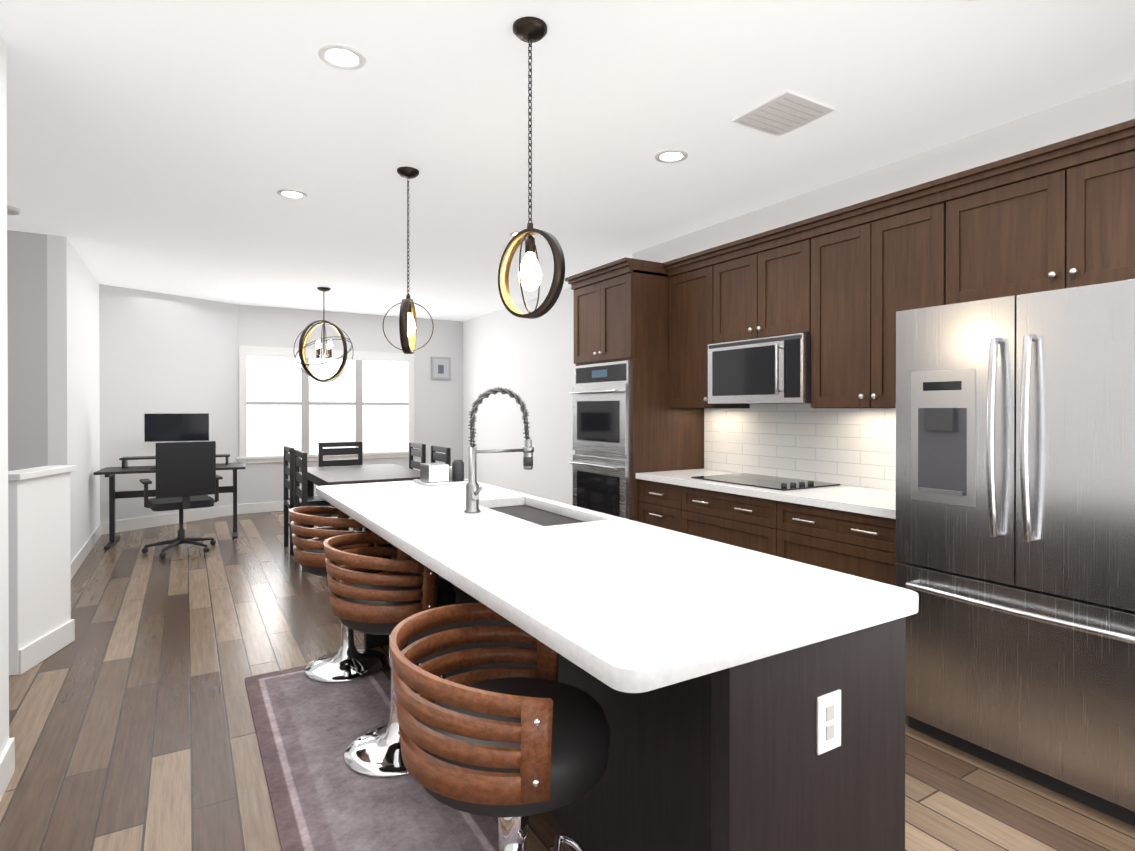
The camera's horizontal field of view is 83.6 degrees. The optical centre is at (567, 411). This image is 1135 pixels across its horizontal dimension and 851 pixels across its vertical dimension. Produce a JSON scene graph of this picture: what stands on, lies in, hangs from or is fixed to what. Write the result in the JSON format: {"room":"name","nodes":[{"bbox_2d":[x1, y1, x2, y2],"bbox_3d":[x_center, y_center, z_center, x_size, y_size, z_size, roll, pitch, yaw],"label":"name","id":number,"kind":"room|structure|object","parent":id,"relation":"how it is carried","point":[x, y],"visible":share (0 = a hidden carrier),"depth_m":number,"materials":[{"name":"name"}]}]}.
{"room":"dining room and kitchen","nodes":[
{"label":"dining room and kitchen","id":0,"kind":"room"},
{"bbox_2d":[0,33,8,755],"bbox_3d":[-0.671,0.007,-0.105,0.120,2.720,5.700,0,0,-31],"label":"wall","id":1,"kind":"structure","parent":0,"point":[4,661],"depth_m":2.32,"materials":[{"name":"white paint"}]},
{"bbox_2d":[0,737,14,800],"bbox_3d":[-0.625,1.302,-0.063,0.034,0.130,5.714,0,0,-31],"label":"baseboard","id":2,"kind":"structure","parent":1,"relation":"attached to","point":[7,763],"depth_m":2.29,"materials":[{"name":"white wood"}]},
{"bbox_2d":[7,230,47,470],"bbox_3d":[-4.755,-0.014,4.568,1.600,2.720,0.120,0,0,-31],"label":"wall","id":3,"kind":"structure","parent":0,"point":[27,348],"depth_m":4.87,"materials":[{"name":"white paint"}]},
{"bbox_2d":[8,465,75,675],"bbox_3d":[-2.919,0.833,3.475,0.154,1.035,0.518,0,0,-11],"label":"wall","id":4,"kind":"structure","parent":0,"point":[41,625],"depth_m":3.42,"materials":[{"name":"white paint"}]},
{"bbox_2d":[47,234,99,560],"bbox_3d":[-4.570,-0.021,5.928,0.120,2.720,2.260,0,0,-31],"label":"wall","id":5,"kind":"structure","parent":0,"point":[73,381],"depth_m":5.34,"materials":[{"name":"white paint"}]},
{"bbox_2d":[71,523,101,578],"bbox_3d":[-4.494,1.274,5.937,0.014,0.130,2.214,0,0,-31],"label":"baseboard","id":6,"kind":"structure","parent":5,"relation":"attached to","point":[77,561],"depth_m":5.78,"materials":[{"name":"white wood"}]},
{"bbox_2d":[99,284,238,534],"bbox_3d":[-4.729,-0.028,7.563,0.134,2.720,1.731,0,0,30],"label":"wall","id":7,"kind":"structure","parent":0,"point":[160,352],"depth_m":7.37,"materials":[{"name":"white paint"}]},
{"bbox_2d":[239,501,283,513],"bbox_3d":[-2.961,1.260,9.019,3.060,0.130,0.014,0,0,-31],"label":"baseboard","id":8,"kind":"structure","parent":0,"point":[278,505],"depth_m":8.36,"materials":[{"name":"white"}]},
{"bbox_2d":[238,304,462,503],"bbox_3d":[-2.978,-0.035,9.081,3.100,2.720,0.120,0,0,-31],"label":"wall","id":9,"kind":"structure","parent":0,"point":[438,412],"depth_m":9.16,"materials":[{"name":"white paint"}]},
{"bbox_2d":[237,346,413,462],"bbox_3d":[-3.258,-0.094,8.809,2.370,1.530,0.050,0,0,-31],"label":"window unit","id":10,"kind":"structure","parent":9,"relation":"in","point":[366,398],"depth_m":8.76,"materials":[{"name":"white"}]},
{"bbox_2d":[431,357,450,379],"bbox_3d":[-1.919,-0.658,9.627,0.300,0.340,0.025,0,0,-31],"label":"picture frame","id":11,"kind":"object","parent":9,"relation":"attached to","point":[440,368],"visible":1,"depth_m":9.62,"materials":[{"name":"grey"}]},
{"bbox_2d":[0,511,1134,850],"bbox_3d":[-1.237,1.391,3.383,6.400,0.080,12.450,0,0,-31],"label":"floor","id":12,"kind":"structure","parent":0,"point":[132,725],"depth_m":2.70,"materials":[{"name":"brown wood"}]},
{"bbox_2d":[94,412,244,549],"bbox_3d":[-4.112,0.671,6.663,1.300,1.330,0.620,0,0,-27],"label":"desk","id":13,"kind":"object","parent":12,"relation":"on","point":[162,427],"visible":0.85,"depth_m":6.74,"materials":[{"name":"black paint"}]},
{"bbox_2d":[139,441,222,557],"bbox_3d":[-3.704,0.809,6.093,0.682,1.060,0.688,0,0,-31],"label":"office chair","id":14,"kind":"object","parent":12,"relation":"on","point":[187,477],"visible":1,"depth_m":5.87,"materials":[{"name":"grey plastic"}]},
{"bbox_2d":[284,446,329,554],"bbox_3d":[-2.498,0.838,6.222,0.470,1.000,0.460,0,0,-31],"label":"dining chair","id":15,"kind":"object","parent":12,"relation":"on","point":[289,484],"visible":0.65,"depth_m":6.10,"materials":[{"name":"black paint"}]},
{"bbox_2d":[294,450,358,572],"bbox_3d":[-2.127,0.841,5.606,0.470,1.000,0.460,0,0,-31],"label":"dining chair","id":16,"kind":"object","parent":12,"relation":"on","point":[299,478],"visible":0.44,"depth_m":5.42,"materials":[{"name":"black paint"}]},
{"bbox_2d":[318,442,362,530],"bbox_3d":[-2.384,0.836,6.799,0.460,1.000,0.470,0,0,-31],"label":"dining chair","id":17,"kind":"object","parent":12,"relation":"on","point":[358,450],"visible":0.35,"depth_m":6.96,"materials":[{"name":"black paint"}]},
{"bbox_2d":[300,464,419,539],"bbox_3d":[-1.957,0.959,6.129,0.950,0.760,1.500,0,0,-31],"label":"dining table","id":18,"kind":"object","parent":12,"relation":"on","point":[343,475],"visible":0.31,"depth_m":5.95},
{"bbox_2d":[245,665,499,850],"bbox_3d":[-0.471,1.353,1.875,0.618,0.010,3.475,0,0,-31],"label":"rug","id":19,"kind":"object","parent":12,"relation":"on","point":[324,796],"visible":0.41,"depth_m":2.29,"materials":[{"name":"fabric"}]},
{"bbox_2d":[289,506,390,682],"bbox_3d":[-1.182,0.920,3.326,0.507,0.842,0.552,0,0,-31],"label":"stool","id":20,"kind":"object","parent":19,"relation":"on","point":[347,661],"visible":0.52,"depth_m":3.20,"materials":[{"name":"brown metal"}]},
{"bbox_2d":[323,533,455,777],"bbox_3d":[-0.698,0.923,2.522,0.506,0.842,0.552,0,0,-31],"label":"stool","id":21,"kind":"object","parent":19,"relation":"on","point":[383,603],"visible":0.73,"depth_m":2.34,"materials":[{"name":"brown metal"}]},
{"bbox_2d":[390,603,610,850],"bbox_3d":[-0.151,0.928,1.478,0.505,0.842,0.548,0,0,-31],"label":"stool","id":22,"kind":"object","parent":19,"relation":"on","point":[512,749],"visible":0.96,"depth_m":1.31,"materials":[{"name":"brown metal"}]},
{"bbox_2d":[409,442,425,468],"bbox_3d":[-1.787,0.836,6.650,0.470,1.000,0.460,0,0,-31],"label":"dining chair","id":23,"kind":"object","parent":12,"relation":"on","point":[421,453],"visible":0.25,"depth_m":6.74,"materials":[{"name":"black paint"}]},
{"bbox_2d":[431,445,450,465],"bbox_3d":[-1.416,0.839,6.034,0.470,1.000,0.460,0,0,-31],"label":"dining chair","id":24,"kind":"object","parent":12,"relation":"on","point":[441,457],"visible":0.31,"depth_m":6.09,"materials":[{"name":"black paint"}]},
{"bbox_2d":[565,257,703,521],"bbox_3d":[0.486,0.139,4.903,0.766,2.410,0.813,0,0,-31],"label":"tall cabinet","id":25,"kind":"object","parent":12,"relation":"on","point":[628,423],"visible":0.67,"depth_m":4.56,"materials":[{"name":"brown wood"}]},
{"bbox_2d":[364,530,905,850],"bbox_3d":[-0.160,0.907,2.580,0.630,0.896,2.865,0,0,-31],"label":"kitchen island","id":26,"kind":"object","parent":12,"relation":"on","point":[748,700],"depth_m":1.40,"materials":[{"name":"black wood"}]},
{"bbox_2d":[316,482,831,701],"bbox_3d":[-0.437,0.440,2.416,0.512,0.040,2.918,0,0,-31],"label":"island countertop","id":27,"kind":"structure","parent":26,"relation":"on","point":[637,626],"depth_m":1.48,"materials":[{"name":"white stone"}]},
{"bbox_2d":[464,386,533,512],"bbox_3d":[-0.271,0.155,2.687,0.322,0.527,0.137,0,0,-31],"label":"faucet","id":28,"kind":"object","parent":27,"relation":"on","point":[473,489],"visible":1,"depth_m":2.65,"materials":[{"name":"silver metal"}]},
{"bbox_2d":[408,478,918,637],"bbox_3d":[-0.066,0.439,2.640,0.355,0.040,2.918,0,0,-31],"label":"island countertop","id":29,"kind":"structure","parent":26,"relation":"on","point":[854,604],"depth_m":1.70,"materials":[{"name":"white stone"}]},
{"bbox_2d":[413,459,467,485],"bbox_3d":[-0.733,0.347,3.723,0.280,0.132,0.240,0,0,-31],"label":"tray","id":30,"kind":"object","parent":29,"relation":"on","point":[438,473],"depth_m":3.65,"materials":[{"name":"white ceramic"}]},
{"bbox_2d":[492,502,591,525],"bbox_3d":[-0.147,0.572,2.722,0.324,0.250,0.764,0,0,-31],"label":"sink","id":31,"kind":"object","parent":29,"relation":"in","point":[529,510],"depth_m":2.85,"materials":[{"name":"grey metal"}]},
{"bbox_2d":[639,481,671,529],"bbox_3d":[0.876,0.908,4.399,0.621,0.878,0.446,0,0,-31],"label":"base cabinet","id":32,"kind":"object","parent":12,"relation":"on","point":[655,499],"depth_m":4.27,"materials":[{"name":"brown wood"}]},
{"bbox_2d":[672,485,771,554],"bbox_3d":[1.173,0.910,3.905,0.621,0.878,0.813,0,0,-31],"label":"base cabinet","id":33,"kind":"object","parent":12,"relation":"on","point":[743,522],"depth_m":3.73,"materials":[{"name":"brown wood"}]},
{"bbox_2d":[772,501,900,585],"bbox_3d":[1.571,0.913,3.244,0.621,0.878,0.729,0,0,-31],"label":"base cabinet","id":34,"kind":"object","parent":12,"relation":"on","point":[848,529],"depth_m":3.09,"materials":[{"name":"brown wood"}]},
{"bbox_2d":[636,469,895,520],"bbox_3d":[1.246,0.450,3.750,0.638,0.040,1.935,0,0,-31],"label":"countertop","id":35,"kind":"structure","parent":34,"relation":"on","point":[846,498],"depth_m":3.39,"materials":[{"name":"white stone"}]},
{"bbox_2d":[691,473,839,490],"bbox_3d":[1.191,0.412,3.883,0.480,0.031,0.740,0,0,-31],"label":"cooktop","id":36,"kind":"object","parent":35,"relation":"in","point":[769,482],"visible":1,"depth_m":3.81,"materials":[{"name":"black glass"}]},
{"bbox_2d":[895,279,1134,825],"bbox_3d":[1.905,0.465,2.480,0.783,1.780,0.908,0,0,-31],"label":"fridge","id":37,"kind":"object","parent":12,"relation":"on","point":[1015,491],"visible":1,"depth_m":2.28,"materials":[{"name":"grey metal"}]},
{"bbox_2d":[0,0,1134,320],"bbox_3d":[-1.237,-1.409,3.370,6.400,0.080,12.450,0,0,-31],"label":"ceiling","id":38,"kind":"structure","parent":0,"point":[166,146],"depth_m":2.97,"materials":[{"name":"white paint"}]},
{"bbox_2d":[7,205,20,214],"bbox_3d":[-3.764,-1.355,4.272,0.130,0.034,0.130,0,0,-31],"label":"smoke detector","id":39,"kind":"object","parent":38,"relation":"attached to","point":[11,210],"visible":0.69,"depth_m":4.26,"materials":[{"name":"white plastic"}]},
{"bbox_2d":[277,189,306,198],"bbox_3d":[-1.734,-1.368,3.996,0.176,0.006,0.176,0,0,-31],"label":"recessed light","id":40,"kind":"object","parent":38,"relation":"in","point":[290,194],"visible":1,"depth_m":3.99,"materials":[{"name":"white"}]},
{"bbox_2d":[294,287,353,381],"bbox_3d":[-2.730,-0.858,7.114,0.618,1.056,0.607,0,0,-31],"label":"pendant chandelier","id":41,"kind":"object","parent":38,"relation":"hanging from","point":[302,355],"visible":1,"depth_m":7.06,"materials":[{"name":"brown metal"}]},
{"bbox_2d":[318,44,365,69],"bbox_3d":[-0.865,-1.361,2.439,0.176,0.006,0.176,0,0,-31],"label":"recessed light","id":42,"kind":"object","parent":38,"relation":"in","point":[341,56],"visible":1,"depth_m":2.43,"materials":[{"name":"white plastic"}]},
{"bbox_2d":[383,167,433,353],"bbox_3d":[-0.906,-0.849,3.607,0.267,1.040,0.297,0,0,-31],"label":"pendant light","id":43,"kind":"object","parent":38,"relation":"hanging from","point":[407,323],"visible":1,"depth_m":3.58,"materials":[{"name":"brown metal"}]},
{"bbox_2d":[509,231,519,236],"bbox_3d":[-0.363,-1.372,4.918,0.176,0.006,0.176,0,0,-31],"label":"recessed light","id":44,"kind":"object","parent":38,"relation":"in","point":[512,234],"visible":0.21,"depth_m":4.88,"materials":[{"name":"white plastic"}]},
{"bbox_2d":[498,16,564,318],"bbox_3d":[-0.133,-0.848,2.252,0.157,1.030,0.305,0,0,-23],"label":"pendant light","id":45,"kind":"object","parent":38,"relation":"hanging from","point":[529,30],"visible":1,"depth_m":2.23,"materials":[{"name":"brown metal"}]},
{"bbox_2d":[655,149,687,162],"bbox_3d":[0.555,-1.365,3.393,0.176,0.006,0.176,0,0,-31],"label":"recessed light","id":46,"kind":"object","parent":38,"relation":"in","point":[671,156],"visible":1,"depth_m":3.39,"materials":[{"name":"white plastic"}]},
{"bbox_2d":[732,90,834,136],"bbox_3d":[0.986,-1.359,2.909,0.320,0.014,0.320,0,0,-31],"label":"ceiling vent","id":47,"kind":"object","parent":38,"relation":"in","point":[784,112],"visible":1,"depth_m":2.88,"materials":[{"name":"white metal"}]},
{"bbox_2d":[463,78,1134,504],"bbox_3d":[1.307,-0.015,4.745,0.470,2.720,11.970,0,0,-31],"label":"wall","id":48,"kind":"structure","parent":0,"point":[531,364],"depth_m":7.20,"materials":[{"name":"white paint"}]},
{"bbox_2d":[667,259,749,407],"bbox_3d":[1.008,-0.506,4.436,0.351,0.965,0.510,0,0,-31],"label":"upper cabinet","id":49,"kind":"object","parent":48,"relation":"attached to","point":[689,287],"depth_m":4.38,"materials":[{"name":"brown wood"}]},
{"bbox_2d":[711,235,794,343],"bbox_3d":[1.304,-0.715,3.944,0.351,0.543,0.756,0,0,-31],"label":"upper cabinet","id":50,"kind":"object","parent":48,"relation":"attached to","point":[753,289],"depth_m":3.87,"materials":[{"name":"brown wood"}]},
{"bbox_2d":[708,333,810,403],"bbox_3d":[1.260,-0.245,3.920,0.448,0.387,0.749,0,0,-31],"label":"microwave","id":51,"kind":"object","parent":50,"relation":"attached to","point":[772,370],"visible":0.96,"depth_m":3.76,"materials":[{"name":"grey metal"}]},
{"bbox_2d":[704,403,895,489],"bbox_3d":[1.523,0.188,3.917,0.013,0.479,1.935,0,0,-31],"label":"tile backsplash","id":52,"kind":"structure","parent":48,"relation":"attached to","point":[844,446],"depth_m":3.97,"materials":[{"name":"white tile"}]},
{"bbox_2d":[795,195,938,407],"bbox_3d":[1.671,-0.501,3.335,0.351,0.965,0.790,0,0,-31],"label":"upper cabinet","id":53,"kind":"object","parent":48,"relation":"attached to","point":[843,286],"depth_m":3.25,"materials":[{"name":"brown wood"}]},
{"bbox_2d":[939,139,1134,305],"bbox_3d":[2.189,-0.727,2.472,0.351,0.505,1.213,0,0,-31],"label":"upper cabinet","id":54,"kind":"object","parent":48,"relation":"attached to","point":[1064,223],"depth_m":2.58,"materials":[{"name":"brown wood"}]}
]}

